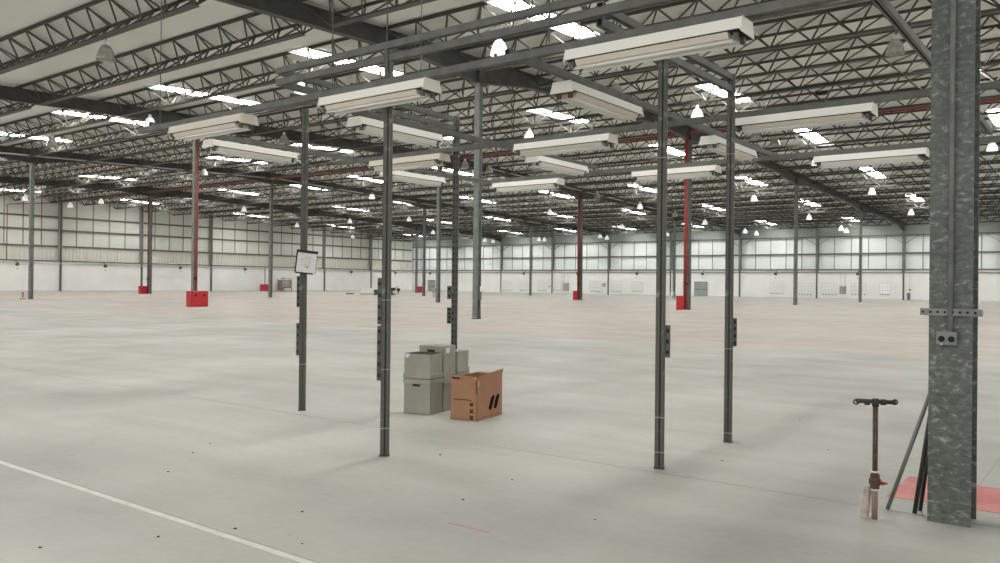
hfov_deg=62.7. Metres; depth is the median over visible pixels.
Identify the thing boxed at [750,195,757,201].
lamp
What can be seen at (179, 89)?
skylight
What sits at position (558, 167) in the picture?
tray
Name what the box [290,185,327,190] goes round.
skylight
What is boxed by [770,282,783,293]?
window
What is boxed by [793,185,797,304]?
column
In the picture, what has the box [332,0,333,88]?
rod
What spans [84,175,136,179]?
skylight
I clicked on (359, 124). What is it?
tube light
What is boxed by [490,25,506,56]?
lamp
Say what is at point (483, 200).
skylight
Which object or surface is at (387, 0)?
rod
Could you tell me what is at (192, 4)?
joist
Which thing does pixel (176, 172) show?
joist
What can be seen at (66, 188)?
joist
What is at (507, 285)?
window
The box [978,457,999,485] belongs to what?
floor line
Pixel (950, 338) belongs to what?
socket
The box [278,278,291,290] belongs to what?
cage
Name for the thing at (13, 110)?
joist
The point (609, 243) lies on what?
wall column
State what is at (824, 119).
tray
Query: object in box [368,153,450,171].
tube light
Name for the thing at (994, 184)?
joist
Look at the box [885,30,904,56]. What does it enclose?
lamp
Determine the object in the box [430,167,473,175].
skylight
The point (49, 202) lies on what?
pipe
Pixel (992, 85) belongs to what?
support rail
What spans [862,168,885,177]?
diffuser
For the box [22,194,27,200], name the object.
lamp
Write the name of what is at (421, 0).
rod
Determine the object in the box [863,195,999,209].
joist
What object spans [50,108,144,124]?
skylight
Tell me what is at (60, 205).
wall column
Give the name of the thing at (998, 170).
joist
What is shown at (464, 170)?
joist
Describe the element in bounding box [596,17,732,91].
support rail
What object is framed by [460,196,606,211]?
joist
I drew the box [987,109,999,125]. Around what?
diffuser
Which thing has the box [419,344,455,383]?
box
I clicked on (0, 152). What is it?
conduit
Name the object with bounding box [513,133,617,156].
tube light
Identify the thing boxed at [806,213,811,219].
lamp
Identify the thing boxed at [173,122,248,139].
light fixture
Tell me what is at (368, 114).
support rail
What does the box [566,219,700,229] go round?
joist
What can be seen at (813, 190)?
joist
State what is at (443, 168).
joist
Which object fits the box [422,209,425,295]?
column
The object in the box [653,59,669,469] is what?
frame post
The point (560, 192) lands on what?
joist
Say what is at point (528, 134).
lamp
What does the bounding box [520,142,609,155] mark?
tray
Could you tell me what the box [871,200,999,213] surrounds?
joist
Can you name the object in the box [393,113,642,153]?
joist
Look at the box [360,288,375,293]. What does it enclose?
machine
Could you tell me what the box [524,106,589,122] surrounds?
skylight
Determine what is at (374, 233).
joist
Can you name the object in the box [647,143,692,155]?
skylight
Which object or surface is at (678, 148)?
joist
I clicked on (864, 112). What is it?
tube light
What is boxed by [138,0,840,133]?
ceiling beam
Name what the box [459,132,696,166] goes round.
joist
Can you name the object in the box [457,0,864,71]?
joist
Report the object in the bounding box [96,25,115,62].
lamp
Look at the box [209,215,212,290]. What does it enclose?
wall column
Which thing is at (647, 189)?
skylight
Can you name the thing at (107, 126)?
joist
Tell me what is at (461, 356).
box
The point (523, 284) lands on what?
window
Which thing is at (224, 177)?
joist
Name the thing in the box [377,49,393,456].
frame post
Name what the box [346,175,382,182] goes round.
skylight
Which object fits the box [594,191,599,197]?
lamp
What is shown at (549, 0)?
rod
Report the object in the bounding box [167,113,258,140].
tube light
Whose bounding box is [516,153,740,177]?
joist
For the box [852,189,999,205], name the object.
joist
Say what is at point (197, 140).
riser pipe
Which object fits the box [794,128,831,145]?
skylight
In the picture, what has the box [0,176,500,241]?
girder
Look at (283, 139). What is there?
lamp
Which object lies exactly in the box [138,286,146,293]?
guard
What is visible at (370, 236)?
wall column
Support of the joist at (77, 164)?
on the girder at (5, 179)
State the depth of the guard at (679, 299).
51.10 m
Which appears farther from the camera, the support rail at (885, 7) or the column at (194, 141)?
the column at (194, 141)
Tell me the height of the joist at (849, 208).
0.831 m
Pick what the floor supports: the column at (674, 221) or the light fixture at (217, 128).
the column at (674, 221)
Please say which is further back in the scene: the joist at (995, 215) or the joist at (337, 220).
the joist at (337, 220)
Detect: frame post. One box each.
[296,109,308,410]
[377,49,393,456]
[447,116,459,348]
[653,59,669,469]
[723,74,736,442]
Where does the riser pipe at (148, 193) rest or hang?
on the floor
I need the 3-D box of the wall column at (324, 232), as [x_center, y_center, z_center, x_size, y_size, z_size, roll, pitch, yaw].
[-29.300,-3.625,136.639,0.500,10.430,0.320,0,0,37]
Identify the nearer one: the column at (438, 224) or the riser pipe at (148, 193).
the column at (438, 224)
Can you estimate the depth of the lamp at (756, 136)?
49.72 m
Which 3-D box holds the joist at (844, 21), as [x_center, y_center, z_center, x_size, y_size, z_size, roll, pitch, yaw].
[9.566,-9.150,31.313,21.095,0.831,1.720,0,0,37]
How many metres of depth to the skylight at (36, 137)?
55.62 m
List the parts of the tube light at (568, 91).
plate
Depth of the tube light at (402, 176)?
12.87 m
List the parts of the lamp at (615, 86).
lamp shade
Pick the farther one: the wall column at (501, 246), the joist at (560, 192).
the wall column at (501, 246)
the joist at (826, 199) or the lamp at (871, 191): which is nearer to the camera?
the lamp at (871, 191)
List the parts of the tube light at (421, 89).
plate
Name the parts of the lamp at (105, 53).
lamp shade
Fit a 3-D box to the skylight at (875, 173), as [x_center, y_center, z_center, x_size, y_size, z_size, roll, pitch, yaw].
[31.062,-9.024,68.137,1.120,0.100,5.909,0,-2,37]
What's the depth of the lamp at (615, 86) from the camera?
36.66 m
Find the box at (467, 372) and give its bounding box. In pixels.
[455,371,469,374]
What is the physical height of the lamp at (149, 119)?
1.350 m
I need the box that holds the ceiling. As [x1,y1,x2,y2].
[0,0,999,237]
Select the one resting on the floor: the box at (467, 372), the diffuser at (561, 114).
the box at (467, 372)
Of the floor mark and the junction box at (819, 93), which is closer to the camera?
the floor mark
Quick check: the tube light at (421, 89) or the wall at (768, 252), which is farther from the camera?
the wall at (768, 252)
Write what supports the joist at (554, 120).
on the girder at (293, 11)
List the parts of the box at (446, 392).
lid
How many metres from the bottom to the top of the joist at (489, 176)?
0.831 m
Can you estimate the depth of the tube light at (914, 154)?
9.96 m
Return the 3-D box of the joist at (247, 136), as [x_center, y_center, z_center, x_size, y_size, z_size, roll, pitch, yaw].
[-21.466,-9.521,60.016,21.095,0.831,1.720,0,0,37]
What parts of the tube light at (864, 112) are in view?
plate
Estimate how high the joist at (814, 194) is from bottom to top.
0.831 m
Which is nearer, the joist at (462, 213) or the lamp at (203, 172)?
the lamp at (203, 172)
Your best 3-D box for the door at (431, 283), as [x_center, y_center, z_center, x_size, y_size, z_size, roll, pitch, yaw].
[-12.552,0.775,150.340,1.805,2.067,0.170,0,0,37]
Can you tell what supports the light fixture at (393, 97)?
on the tube light at (421, 89)
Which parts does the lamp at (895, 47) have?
lamp shade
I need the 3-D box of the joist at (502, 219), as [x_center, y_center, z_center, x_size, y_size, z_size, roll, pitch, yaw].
[-3.629,-8.240,118.297,21.095,0.831,1.720,0,0,37]
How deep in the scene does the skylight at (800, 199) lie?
88.24 m
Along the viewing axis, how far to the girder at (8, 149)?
73.81 m
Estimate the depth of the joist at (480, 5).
28.66 m
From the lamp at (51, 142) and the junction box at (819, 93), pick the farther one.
the lamp at (51, 142)
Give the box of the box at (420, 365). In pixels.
[403,351,442,378]
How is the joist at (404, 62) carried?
on the girder at (293, 11)
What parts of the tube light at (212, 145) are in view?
plate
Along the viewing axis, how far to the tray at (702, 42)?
5.38 m
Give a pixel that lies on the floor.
(578, 376)
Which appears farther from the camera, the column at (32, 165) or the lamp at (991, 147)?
the column at (32, 165)
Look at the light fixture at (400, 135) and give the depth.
9.02 m
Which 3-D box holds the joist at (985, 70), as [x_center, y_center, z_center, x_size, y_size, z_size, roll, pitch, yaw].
[16.984,-9.423,41.077,21.095,0.831,1.720,0,0,37]
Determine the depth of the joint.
7.08 m
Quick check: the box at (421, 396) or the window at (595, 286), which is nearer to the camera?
the box at (421, 396)
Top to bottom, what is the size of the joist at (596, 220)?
0.831 m
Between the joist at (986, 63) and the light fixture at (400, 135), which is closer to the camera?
the light fixture at (400, 135)
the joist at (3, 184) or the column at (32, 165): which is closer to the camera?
the column at (32, 165)
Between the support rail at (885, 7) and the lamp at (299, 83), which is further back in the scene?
the lamp at (299, 83)
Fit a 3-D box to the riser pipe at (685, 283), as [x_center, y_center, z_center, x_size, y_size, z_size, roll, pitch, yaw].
[11.712,-3.725,51.532,0.251,10.960,0.518,1,0,-8]
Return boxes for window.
[503,281,511,290]
[520,281,527,290]
[538,281,546,290]
[553,281,562,290]
[590,281,600,291]
[611,281,621,291]
[632,282,642,291]
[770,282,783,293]
[798,283,811,294]
[822,283,836,294]
[851,283,865,294]
[880,283,889,294]
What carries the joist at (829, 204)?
on the girder at (7, 93)
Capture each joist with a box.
[0,0,205,74]
[0,86,34,116]
[0,99,114,143]
[0,145,14,162]
[0,151,76,176]
[0,176,14,187]
[0,180,66,195]
[5,183,106,200]
[9,163,128,183]
[11,110,172,157]
[17,0,313,104]
[44,184,132,202]
[53,167,174,186]
[69,132,241,162]
[77,190,178,205]
[93,171,216,189]
[101,27,395,115]
[107,197,202,208]
[121,129,295,167]
[133,170,252,192]
[138,197,232,212]
[166,204,260,215]
[169,180,286,195]
[170,142,343,171]
[172,49,457,118]
[191,207,287,218]
[200,185,322,200]
[212,143,381,175]
[216,211,300,220]
[229,189,352,204]
[241,215,335,223]
[248,68,518,134]
[251,149,419,178]
[258,194,381,208]
[263,217,357,225]
[284,220,378,228]
[286,198,406,211]
[290,89,564,141]
[290,166,452,183]
[298,0,436,27]
[308,222,399,230]
[314,202,421,214]
[321,166,496,189]
[325,224,422,232]
[335,207,451,218]
[340,102,602,148]
[343,228,435,234]
[353,173,524,194]
[357,210,472,220]
[362,230,451,236]
[378,213,493,223]
[378,232,469,238]
[379,183,494,198]
[386,0,625,48]
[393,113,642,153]
[394,234,482,240]
[399,216,512,226]
[407,189,563,203]
[421,121,670,158]
[421,219,524,228]
[430,191,577,207]
[441,222,548,231]
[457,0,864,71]
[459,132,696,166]
[459,225,563,233]
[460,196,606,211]
[469,227,584,235]
[483,200,624,214]
[485,230,592,237]
[486,142,719,173]
[496,204,649,217]
[515,0,999,87]
[515,208,656,221]
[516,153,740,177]
[532,212,669,223]
[549,216,683,226]
[562,162,764,185]
[566,168,780,192]
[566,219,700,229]
[583,222,712,231]
[590,175,792,197]
[591,13,999,95]
[595,225,725,234]
[607,182,812,202]
[627,188,824,206]
[631,42,999,110]
[644,193,836,210]
[645,59,999,120]
[667,198,847,214]
[676,203,855,217]
[684,77,999,131]
[692,207,866,221]
[704,211,876,224]
[706,95,999,139]
[716,215,884,227]
[734,218,892,229]
[745,114,999,149]
[756,126,999,161]
[769,142,999,169]
[785,150,999,176]
[802,159,999,183]
[815,168,999,189]
[828,176,999,195]
[840,183,999,200]
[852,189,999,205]
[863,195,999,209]
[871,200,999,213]
[880,205,999,217]
[888,210,999,221]
[897,214,999,224]
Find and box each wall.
[0,193,411,290]
[411,218,999,300]
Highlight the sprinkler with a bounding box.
[60,98,999,202]
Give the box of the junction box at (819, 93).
[816,90,827,95]
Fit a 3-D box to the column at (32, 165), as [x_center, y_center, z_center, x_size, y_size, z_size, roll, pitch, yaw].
[-34.453,-3.703,60.373,0.300,10.030,0.300,0,0,37]
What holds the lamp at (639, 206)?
hanging from the ceiling
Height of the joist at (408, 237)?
0.831 m
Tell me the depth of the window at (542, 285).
135.49 m
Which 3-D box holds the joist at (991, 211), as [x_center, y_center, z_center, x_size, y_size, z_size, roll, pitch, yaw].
[54.039,-7.333,89.885,21.095,0.831,1.720,0,0,37]
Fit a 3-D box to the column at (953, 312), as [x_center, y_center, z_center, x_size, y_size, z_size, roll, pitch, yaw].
[2.968,-3.138,5.316,0.350,9.370,0.309,0,0,37]
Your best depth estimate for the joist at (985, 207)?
90.63 m
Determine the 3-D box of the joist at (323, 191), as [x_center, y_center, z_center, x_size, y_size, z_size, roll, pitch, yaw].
[-23.389,-9.539,92.266,21.095,0.831,1.720,0,0,37]
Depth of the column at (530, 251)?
111.15 m
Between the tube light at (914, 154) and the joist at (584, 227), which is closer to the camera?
the tube light at (914, 154)
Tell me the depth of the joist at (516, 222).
120.86 m
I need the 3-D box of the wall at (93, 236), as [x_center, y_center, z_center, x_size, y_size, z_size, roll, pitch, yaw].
[-52.281,-4.675,106.645,0.870,11.870,118.752,0,0,37]
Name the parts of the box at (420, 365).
lid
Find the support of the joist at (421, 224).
on the girder at (5, 179)
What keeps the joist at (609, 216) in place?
on the girder at (8, 149)
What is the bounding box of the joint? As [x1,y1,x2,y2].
[1,366,999,527]
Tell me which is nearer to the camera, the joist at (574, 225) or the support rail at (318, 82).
the support rail at (318, 82)
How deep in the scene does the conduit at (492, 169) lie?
83.54 m
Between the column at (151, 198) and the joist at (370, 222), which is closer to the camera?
the column at (151, 198)
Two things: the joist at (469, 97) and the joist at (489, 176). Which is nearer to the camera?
the joist at (469, 97)
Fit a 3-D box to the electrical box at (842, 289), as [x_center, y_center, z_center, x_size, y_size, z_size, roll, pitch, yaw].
[44.585,0.302,106.754,0.816,2.635,0.325,0,0,37]
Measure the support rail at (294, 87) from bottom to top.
0.088 m
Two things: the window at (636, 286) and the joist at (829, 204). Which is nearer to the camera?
the joist at (829, 204)
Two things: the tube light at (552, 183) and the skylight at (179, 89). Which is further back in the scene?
the skylight at (179, 89)
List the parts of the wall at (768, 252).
coping rail, rail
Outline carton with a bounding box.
[451,368,503,420]
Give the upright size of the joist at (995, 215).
0.831 m
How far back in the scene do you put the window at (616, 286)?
127.12 m
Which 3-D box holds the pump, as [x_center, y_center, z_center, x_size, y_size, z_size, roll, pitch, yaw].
[2.440,1.152,5.341,0.294,0.780,0.074,1,0,5]
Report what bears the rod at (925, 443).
on the floor
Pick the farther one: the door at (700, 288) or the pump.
the door at (700, 288)
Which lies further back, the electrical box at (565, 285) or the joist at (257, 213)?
the electrical box at (565, 285)
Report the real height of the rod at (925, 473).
0.626 m
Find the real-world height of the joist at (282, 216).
0.831 m
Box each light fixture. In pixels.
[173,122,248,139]
[210,147,291,161]
[325,89,429,112]
[356,126,436,145]
[373,160,442,169]
[392,175,441,184]
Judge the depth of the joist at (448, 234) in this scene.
144.90 m
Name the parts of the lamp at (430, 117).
lamp shade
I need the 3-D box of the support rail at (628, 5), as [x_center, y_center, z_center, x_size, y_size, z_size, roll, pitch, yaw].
[0.337,-1.942,6.151,6.330,0.088,0.051,0,0,37]
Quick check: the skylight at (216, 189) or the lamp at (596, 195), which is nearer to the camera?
the lamp at (596, 195)
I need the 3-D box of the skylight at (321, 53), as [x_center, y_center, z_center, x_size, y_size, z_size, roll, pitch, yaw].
[-6.494,-9.529,35.729,1.120,0.100,5.909,0,2,37]
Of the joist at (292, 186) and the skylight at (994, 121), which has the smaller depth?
the skylight at (994, 121)
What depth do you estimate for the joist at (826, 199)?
88.55 m
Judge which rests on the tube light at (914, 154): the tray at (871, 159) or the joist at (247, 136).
the tray at (871, 159)
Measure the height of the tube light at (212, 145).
0.144 m
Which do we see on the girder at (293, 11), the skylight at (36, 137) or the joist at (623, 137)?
the joist at (623, 137)
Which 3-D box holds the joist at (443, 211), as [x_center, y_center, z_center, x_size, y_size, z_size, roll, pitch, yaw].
[-13.509,-8.889,105.281,21.095,0.831,1.720,0,0,37]
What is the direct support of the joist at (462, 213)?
on the girder at (5, 179)
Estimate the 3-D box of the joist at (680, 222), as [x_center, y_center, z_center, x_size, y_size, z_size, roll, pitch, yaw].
[20.534,-7.613,115.334,21.095,0.831,1.720,0,0,37]
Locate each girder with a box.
[0,85,740,234]
[0,145,608,237]
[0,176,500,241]
[216,0,905,230]
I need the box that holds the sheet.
[294,249,317,274]
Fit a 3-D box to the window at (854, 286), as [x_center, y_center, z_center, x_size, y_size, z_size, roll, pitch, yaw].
[46.169,0.958,105.761,1.885,1.566,0.070,0,0,37]
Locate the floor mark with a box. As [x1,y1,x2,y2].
[448,522,489,531]
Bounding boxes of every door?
[428,280,434,290]
[694,282,707,295]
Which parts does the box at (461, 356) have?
lid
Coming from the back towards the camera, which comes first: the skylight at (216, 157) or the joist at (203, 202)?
the joist at (203, 202)
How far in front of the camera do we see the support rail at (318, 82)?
9.59 m
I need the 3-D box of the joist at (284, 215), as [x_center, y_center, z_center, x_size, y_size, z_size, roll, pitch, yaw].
[-30.261,-9.029,118.006,21.095,0.831,1.720,0,0,37]
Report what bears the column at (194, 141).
on the floor
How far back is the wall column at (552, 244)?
134.37 m
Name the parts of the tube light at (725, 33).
plate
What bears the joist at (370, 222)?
on the girder at (5, 179)
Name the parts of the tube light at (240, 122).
plate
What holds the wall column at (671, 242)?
attached to the wall at (768, 252)
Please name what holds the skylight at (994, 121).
attached to the ceiling
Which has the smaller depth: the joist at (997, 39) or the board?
the board
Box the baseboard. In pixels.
[440,291,999,301]
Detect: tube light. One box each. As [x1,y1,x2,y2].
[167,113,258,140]
[202,139,297,163]
[317,77,441,115]
[346,116,443,146]
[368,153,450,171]
[379,171,445,186]
[491,178,564,192]
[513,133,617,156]
[524,156,588,175]
[550,80,643,122]
[563,15,753,73]
[631,165,721,181]
[699,135,757,161]
[735,102,877,134]
[813,147,928,168]
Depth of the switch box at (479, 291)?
34.70 m
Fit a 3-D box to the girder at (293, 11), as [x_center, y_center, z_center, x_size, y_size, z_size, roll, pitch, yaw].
[14.937,-8.384,55.784,0.300,3.050,117.917,0,0,37]
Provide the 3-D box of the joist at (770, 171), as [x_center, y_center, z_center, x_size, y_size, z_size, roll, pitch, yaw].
[15.056,-8.935,73.325,21.095,0.831,1.720,0,0,37]
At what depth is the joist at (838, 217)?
102.00 m
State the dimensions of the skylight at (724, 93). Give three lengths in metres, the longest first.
5.909 x 1.120 x 0.100 m
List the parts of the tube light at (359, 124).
plate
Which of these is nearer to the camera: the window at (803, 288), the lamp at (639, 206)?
the lamp at (639, 206)
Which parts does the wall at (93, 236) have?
coping rail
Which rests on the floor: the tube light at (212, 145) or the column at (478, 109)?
the column at (478, 109)
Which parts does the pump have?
stem, handle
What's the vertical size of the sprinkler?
0.240 m
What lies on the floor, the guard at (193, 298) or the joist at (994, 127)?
the guard at (193, 298)
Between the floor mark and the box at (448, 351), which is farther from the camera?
the box at (448, 351)
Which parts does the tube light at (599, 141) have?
plate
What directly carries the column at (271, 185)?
on the floor
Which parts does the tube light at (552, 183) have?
plate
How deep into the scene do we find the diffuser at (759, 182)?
74.61 m
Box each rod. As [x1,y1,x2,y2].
[160,0,161,123]
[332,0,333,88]
[387,0,387,40]
[420,0,421,149]
[548,0,549,42]
[886,394,927,509]
[912,417,927,513]
[918,448,927,510]
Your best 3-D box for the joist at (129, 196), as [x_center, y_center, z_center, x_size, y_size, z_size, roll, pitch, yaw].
[-45.082,-10.004,98.483,21.095,0.831,1.720,0,0,37]
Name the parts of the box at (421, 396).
lid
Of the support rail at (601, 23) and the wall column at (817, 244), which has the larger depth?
the wall column at (817, 244)
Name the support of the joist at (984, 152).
on the girder at (293, 11)
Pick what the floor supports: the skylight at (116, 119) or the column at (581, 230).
the column at (581, 230)
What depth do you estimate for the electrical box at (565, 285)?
132.42 m
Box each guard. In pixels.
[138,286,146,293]
[186,291,207,306]
[260,284,267,290]
[417,286,421,292]
[573,291,577,299]
[676,296,684,309]
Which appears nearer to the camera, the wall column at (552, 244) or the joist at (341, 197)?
the joist at (341, 197)
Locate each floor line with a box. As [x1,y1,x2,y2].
[0,461,314,562]
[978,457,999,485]
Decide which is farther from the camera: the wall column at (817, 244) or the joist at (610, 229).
the joist at (610, 229)
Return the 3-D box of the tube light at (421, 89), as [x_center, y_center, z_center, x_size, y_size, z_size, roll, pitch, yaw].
[-1.058,-1.571,7.038,1.280,0.144,0.236,0,0,37]
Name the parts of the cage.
panel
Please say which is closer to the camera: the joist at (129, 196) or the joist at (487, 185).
the joist at (487, 185)
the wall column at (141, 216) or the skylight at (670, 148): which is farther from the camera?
the wall column at (141, 216)
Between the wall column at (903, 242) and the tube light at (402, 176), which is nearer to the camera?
the tube light at (402, 176)
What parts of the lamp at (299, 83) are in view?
lamp shade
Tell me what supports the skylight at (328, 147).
attached to the ceiling
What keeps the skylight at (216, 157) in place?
attached to the ceiling
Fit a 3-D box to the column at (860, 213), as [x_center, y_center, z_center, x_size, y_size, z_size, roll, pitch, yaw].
[37.664,-2.536,85.770,0.300,9.370,0.300,0,0,37]
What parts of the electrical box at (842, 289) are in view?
door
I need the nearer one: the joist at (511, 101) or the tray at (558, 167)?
the tray at (558, 167)
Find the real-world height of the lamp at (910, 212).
1.350 m
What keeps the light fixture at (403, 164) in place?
on the tube light at (437, 159)
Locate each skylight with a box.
[0,131,73,141]
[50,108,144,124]
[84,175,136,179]
[147,83,260,104]
[206,156,268,163]
[216,189,260,194]
[287,45,406,75]
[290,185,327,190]
[292,143,355,152]
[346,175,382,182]
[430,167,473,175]
[459,196,497,202]
[485,0,602,38]
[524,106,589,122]
[538,190,575,197]
[626,184,656,192]
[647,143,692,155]
[692,82,754,102]
[735,176,766,185]
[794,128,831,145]
[798,199,821,205]
[859,166,887,177]
[906,193,924,201]
[984,107,999,129]
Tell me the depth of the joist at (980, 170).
69.85 m
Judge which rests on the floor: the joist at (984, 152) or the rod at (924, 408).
the rod at (924, 408)
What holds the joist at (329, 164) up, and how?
on the girder at (8, 149)
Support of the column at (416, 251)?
on the floor
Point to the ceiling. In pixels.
(15, 15)
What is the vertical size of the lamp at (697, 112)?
1.350 m
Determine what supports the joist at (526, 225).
on the girder at (5, 179)
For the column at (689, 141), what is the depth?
51.77 m
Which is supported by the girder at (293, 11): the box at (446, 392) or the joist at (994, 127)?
the joist at (994, 127)
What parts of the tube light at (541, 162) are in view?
plate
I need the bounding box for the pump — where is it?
[853,398,897,518]
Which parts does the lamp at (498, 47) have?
lamp shade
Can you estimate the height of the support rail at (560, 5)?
0.088 m
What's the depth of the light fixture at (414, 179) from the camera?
12.87 m
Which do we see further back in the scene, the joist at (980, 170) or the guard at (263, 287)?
the guard at (263, 287)
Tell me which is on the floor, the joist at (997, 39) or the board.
the board
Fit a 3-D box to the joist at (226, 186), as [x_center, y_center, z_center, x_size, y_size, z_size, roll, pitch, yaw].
[-28.329,-9.864,85.759,21.095,0.831,1.720,0,0,37]
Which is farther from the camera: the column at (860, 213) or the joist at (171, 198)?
the joist at (171, 198)
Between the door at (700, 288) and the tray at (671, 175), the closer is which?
the tray at (671, 175)
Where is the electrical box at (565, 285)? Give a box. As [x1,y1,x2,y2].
[563,277,568,290]
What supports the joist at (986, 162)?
on the girder at (293, 11)
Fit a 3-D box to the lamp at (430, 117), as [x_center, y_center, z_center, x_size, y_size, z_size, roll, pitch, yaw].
[-3.491,-9.087,43.484,0.670,1.350,0.663,0,0,37]
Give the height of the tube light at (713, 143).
0.144 m
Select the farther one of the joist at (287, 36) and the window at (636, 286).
the window at (636, 286)
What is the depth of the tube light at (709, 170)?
11.46 m
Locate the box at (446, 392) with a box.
[442,382,450,411]
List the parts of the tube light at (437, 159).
plate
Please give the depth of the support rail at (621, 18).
7.19 m
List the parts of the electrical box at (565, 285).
door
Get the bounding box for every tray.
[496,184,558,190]
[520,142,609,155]
[532,162,584,174]
[561,92,638,119]
[575,32,739,69]
[637,171,711,179]
[707,144,753,160]
[742,113,864,131]
[821,155,919,165]
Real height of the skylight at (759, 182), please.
0.100 m
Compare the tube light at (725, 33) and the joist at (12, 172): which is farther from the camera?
the joist at (12, 172)
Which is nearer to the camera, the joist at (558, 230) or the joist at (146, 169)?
the joist at (146, 169)
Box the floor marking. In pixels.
[887,476,999,512]
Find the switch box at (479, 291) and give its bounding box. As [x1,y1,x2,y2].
[477,286,481,299]
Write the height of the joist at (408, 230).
0.831 m
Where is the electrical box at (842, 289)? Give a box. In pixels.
[839,274,845,293]
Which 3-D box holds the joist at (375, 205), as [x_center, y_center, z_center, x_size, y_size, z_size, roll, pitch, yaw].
[-18.449,-9.214,98.774,21.095,0.831,1.720,0,0,37]
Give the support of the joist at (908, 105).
on the girder at (293, 11)
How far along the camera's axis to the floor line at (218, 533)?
5.18 m
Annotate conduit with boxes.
[0,152,612,235]
[492,169,749,231]
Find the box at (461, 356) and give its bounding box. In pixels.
[455,349,468,372]
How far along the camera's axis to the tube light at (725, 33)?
5.34 m
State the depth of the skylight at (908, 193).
82.17 m
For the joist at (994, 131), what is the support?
on the girder at (293, 11)
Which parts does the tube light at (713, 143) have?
plate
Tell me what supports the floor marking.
on the floor
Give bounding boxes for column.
[28,163,34,298]
[58,197,62,290]
[139,207,143,285]
[149,196,152,293]
[191,140,198,290]
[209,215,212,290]
[268,184,272,296]
[322,228,325,290]
[369,235,371,287]
[415,231,417,292]
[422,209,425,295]
[436,166,440,301]
[471,83,482,318]
[495,236,508,292]
[529,226,531,294]
[543,234,560,293]
[580,199,582,299]
[600,233,617,294]
[667,230,681,293]
[672,220,675,297]
[685,140,691,309]
[734,228,750,296]
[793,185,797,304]
[805,225,828,298]
[859,212,862,301]
[890,222,918,299]
[920,0,982,527]
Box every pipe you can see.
[6,202,59,259]
[147,193,149,293]
[194,139,198,290]
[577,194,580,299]
[683,135,688,308]
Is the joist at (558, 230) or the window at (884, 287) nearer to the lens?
the window at (884, 287)
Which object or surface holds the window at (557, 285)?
in the wall at (768, 252)
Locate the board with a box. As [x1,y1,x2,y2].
[860,486,871,517]
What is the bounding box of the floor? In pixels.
[0,291,999,562]
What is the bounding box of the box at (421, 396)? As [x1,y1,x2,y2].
[403,377,443,414]
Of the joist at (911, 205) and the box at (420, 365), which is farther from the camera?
the joist at (911, 205)
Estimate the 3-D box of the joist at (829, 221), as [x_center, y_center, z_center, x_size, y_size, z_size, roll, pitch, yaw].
[39.757,-7.311,105.863,21.095,0.831,1.720,0,0,37]
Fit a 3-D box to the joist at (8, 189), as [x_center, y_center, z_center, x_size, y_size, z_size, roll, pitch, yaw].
[-52.499,-9.891,88.720,21.095,0.831,1.720,0,0,37]
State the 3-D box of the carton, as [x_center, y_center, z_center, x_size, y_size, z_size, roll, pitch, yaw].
[-0.258,1.262,9.284,0.343,0.526,0.626,1,0,27]
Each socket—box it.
[938,336,944,341]
[948,336,954,341]
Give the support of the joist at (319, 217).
on the girder at (5, 179)
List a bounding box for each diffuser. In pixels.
[528,109,586,121]
[652,144,684,155]
[736,177,762,183]
[795,129,826,142]
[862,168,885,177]
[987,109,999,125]
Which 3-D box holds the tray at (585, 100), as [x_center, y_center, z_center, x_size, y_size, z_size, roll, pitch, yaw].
[0.906,-1.577,7.446,0.208,0.042,1.100,0,0,37]
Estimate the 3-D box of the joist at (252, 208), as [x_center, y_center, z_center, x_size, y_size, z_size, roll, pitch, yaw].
[-37.672,-9.516,108.244,21.095,0.831,1.720,0,0,37]
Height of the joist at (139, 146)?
0.831 m
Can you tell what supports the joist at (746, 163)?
on the girder at (7, 93)
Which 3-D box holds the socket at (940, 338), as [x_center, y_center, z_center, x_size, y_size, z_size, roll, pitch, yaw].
[2.804,0.364,5.215,0.038,0.037,0.008,0,0,37]
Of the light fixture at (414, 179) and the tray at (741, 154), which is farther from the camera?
the light fixture at (414, 179)
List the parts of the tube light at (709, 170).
plate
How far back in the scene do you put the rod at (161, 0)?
9.13 m
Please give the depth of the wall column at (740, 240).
115.24 m
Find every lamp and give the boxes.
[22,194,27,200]
[46,135,57,147]
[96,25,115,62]
[143,114,154,126]
[200,169,207,175]
[278,132,288,144]
[293,72,305,94]
[429,109,439,121]
[461,159,468,167]
[485,165,492,172]
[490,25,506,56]
[524,128,533,137]
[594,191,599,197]
[611,67,622,92]
[637,202,642,208]
[691,105,702,117]
[750,133,761,139]
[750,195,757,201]
[769,137,780,146]
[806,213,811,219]
[868,188,875,194]
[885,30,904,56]
[907,209,914,214]
[986,143,997,151]
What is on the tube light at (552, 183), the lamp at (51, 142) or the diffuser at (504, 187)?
the diffuser at (504, 187)
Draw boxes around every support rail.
[149,122,491,184]
[276,0,604,74]
[276,0,677,86]
[281,72,455,121]
[281,84,455,130]
[290,93,596,168]
[337,80,999,165]
[490,135,999,182]
[505,48,782,160]
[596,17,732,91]
[597,2,732,79]
[871,0,992,134]
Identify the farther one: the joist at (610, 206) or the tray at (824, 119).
the joist at (610, 206)
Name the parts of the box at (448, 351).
lid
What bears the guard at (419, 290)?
on the floor
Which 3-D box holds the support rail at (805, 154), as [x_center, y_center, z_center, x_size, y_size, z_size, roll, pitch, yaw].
[3.899,-1.637,10.533,10.154,0.088,0.051,0,0,37]
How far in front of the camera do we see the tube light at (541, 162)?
11.27 m
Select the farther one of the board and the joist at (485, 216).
the joist at (485, 216)
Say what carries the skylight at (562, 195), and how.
attached to the ceiling

